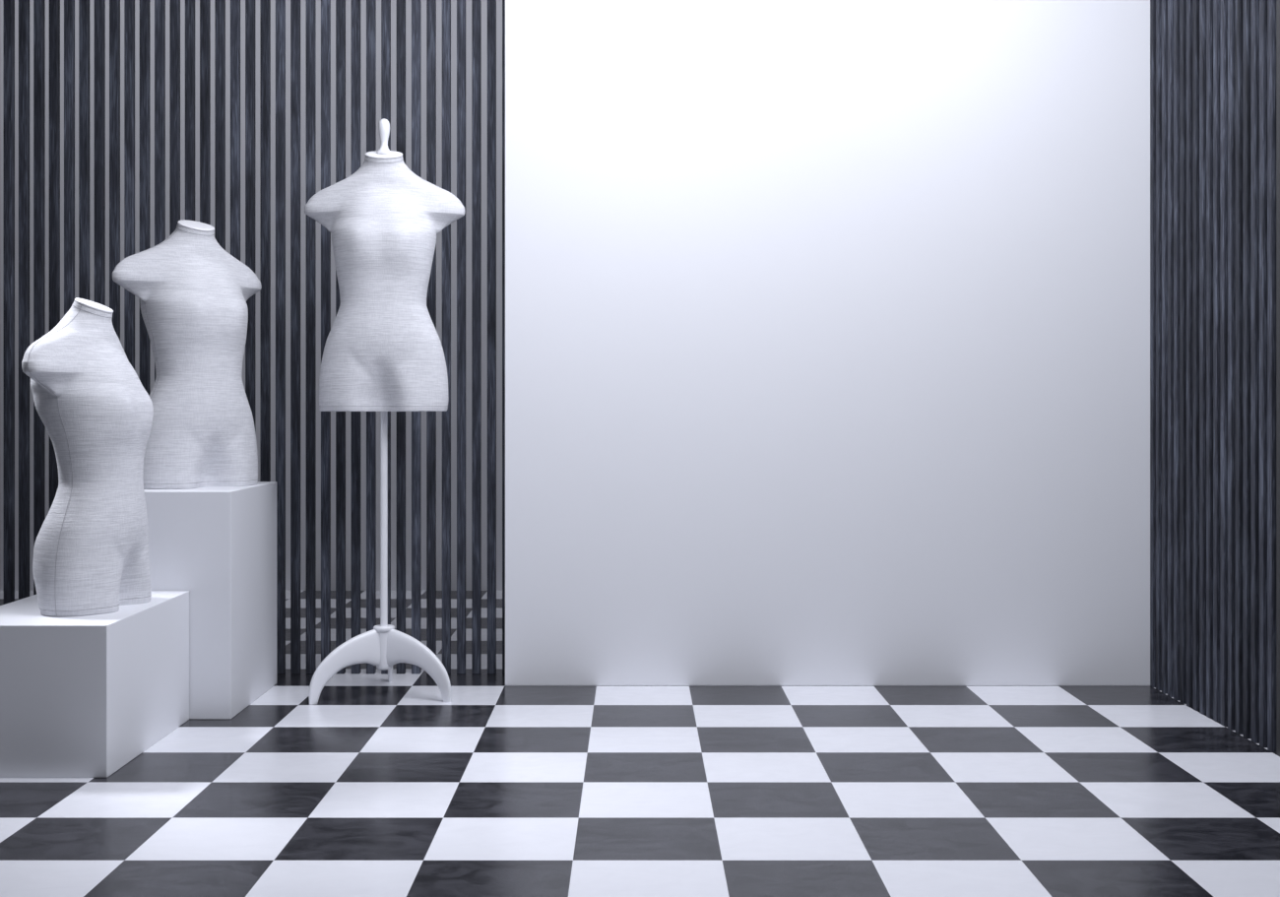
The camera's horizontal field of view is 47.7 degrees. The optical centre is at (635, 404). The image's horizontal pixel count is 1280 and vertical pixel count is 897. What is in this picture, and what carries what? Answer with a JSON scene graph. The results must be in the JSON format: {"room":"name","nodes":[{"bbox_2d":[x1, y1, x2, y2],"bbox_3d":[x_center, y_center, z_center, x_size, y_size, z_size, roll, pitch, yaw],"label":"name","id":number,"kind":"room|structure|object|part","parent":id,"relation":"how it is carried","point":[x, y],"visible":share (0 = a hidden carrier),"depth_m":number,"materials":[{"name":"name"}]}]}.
{"room":"fashion showroom","nodes":[
{"label":"fashion showroom","id":0,"kind":"room"},
{"bbox_2d":[0,590,1279,896],"bbox_3d":[0.000,0.956,2.850,8.400,0.080,8.700,0,0,0],"label":"floor","id":1,"kind":"structure","parent":0,"point":[378,787],"depth_m":3.39,"materials":[{"name":"tile"}]},
{"bbox_2d":[0,590,189,777],"bbox_3d":[-1.500,0.729,3.873,0.414,0.374,0.655,0,0,0],"label":"plinth","id":2,"kind":"object","parent":1,"relation":"on","point":[84,696],"visible":0.84,"depth_m":3.55,"materials":[{"name":"white paint"}]},
{"bbox_2d":[21,297,153,616],"bbox_3d":[-1.453,0.128,3.883,0.278,0.827,0.505,0,0,8],"label":"mannequin torso","id":3,"kind":"object","parent":2,"relation":"on","point":[92,554],"visible":1,"depth_m":3.75},
{"bbox_2d":[143,481,276,719],"bbox_3d":[-1.380,0.585,4.476,0.414,0.662,0.544,0,0,0],"label":"plinth","id":4,"kind":"object","parent":1,"relation":"on","point":[218,544],"visible":0.51,"depth_m":4.20,"materials":[{"name":"white paint"}]},
{"bbox_2d":[112,219,261,489],"bbox_3d":[-1.360,-0.160,4.487,0.278,0.827,0.505,0,0,43],"label":"mannequin torso","id":5,"kind":"object","parent":4,"relation":"on","point":[193,294],"visible":0.92,"depth_m":4.38},
{"bbox_2d":[0,0,505,673],"bbox_3d":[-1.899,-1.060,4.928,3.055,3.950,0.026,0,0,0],"label":"wall","id":6,"kind":"structure","parent":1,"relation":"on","point":[9,5],"depth_m":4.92,"materials":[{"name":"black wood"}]},
{"bbox_2d":[304,118,465,704],"bbox_3d":[-0.793,0.009,4.606,0.505,1.814,0.386,0,0,-4],"label":"mannequin","id":7,"kind":"object","parent":1,"relation":"on","point":[383,352],"visible":1,"depth_m":4.46,"materials":[{"name":"fabric"}]},
{"bbox_3d":[-0.894,0.808,4.479,0.240,0.214,0.033,0,0,-34],"label":"leg","id":8,"kind":"part","parent":7,"relation":"part of","materials":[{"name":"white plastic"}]},
{"bbox_3d":[-0.799,0.808,4.678,0.033,0.214,0.240,0,0,-5],"label":"leg","id":9,"kind":"part","parent":7,"relation":"part of","materials":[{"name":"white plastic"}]},
{"bbox_3d":[-0.674,0.808,4.496,0.240,0.214,0.033,0,0,25],"label":"leg","id":10,"kind":"part","parent":7,"relation":"part of","materials":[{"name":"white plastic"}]},
{"bbox_2d":[505,0,1150,685],"bbox_3d":[0.633,-1.034,4.796,2.114,3.900,0.178,0,0,0],"label":"backdrop panel","id":11,"kind":"object","parent":1,"relation":"on","point":[827,322],"visible":1,"depth_m":4.71,"materials":[{"name":"white paint"}]},
{"bbox_2d":[1150,0,1276,752],"bbox_3d":[1.686,-1.060,4.256,0.026,3.950,0.898,0,0,0],"label":"slatted wall","id":12,"kind":"structure","parent":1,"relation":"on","point":[1213,62],"depth_m":4.18,"materials":[{"name":"black wood"}]},
{"bbox_2d":[1276,0,1279,756],"bbox_3d":[1.738,-1.034,2.192,0.125,3.900,3.185,0,0,0],"label":"wall","id":13,"kind":"structure","parent":0,"point":[1277,1],"depth_m":3.77,"materials":[{"name":"black wood"}]}
]}

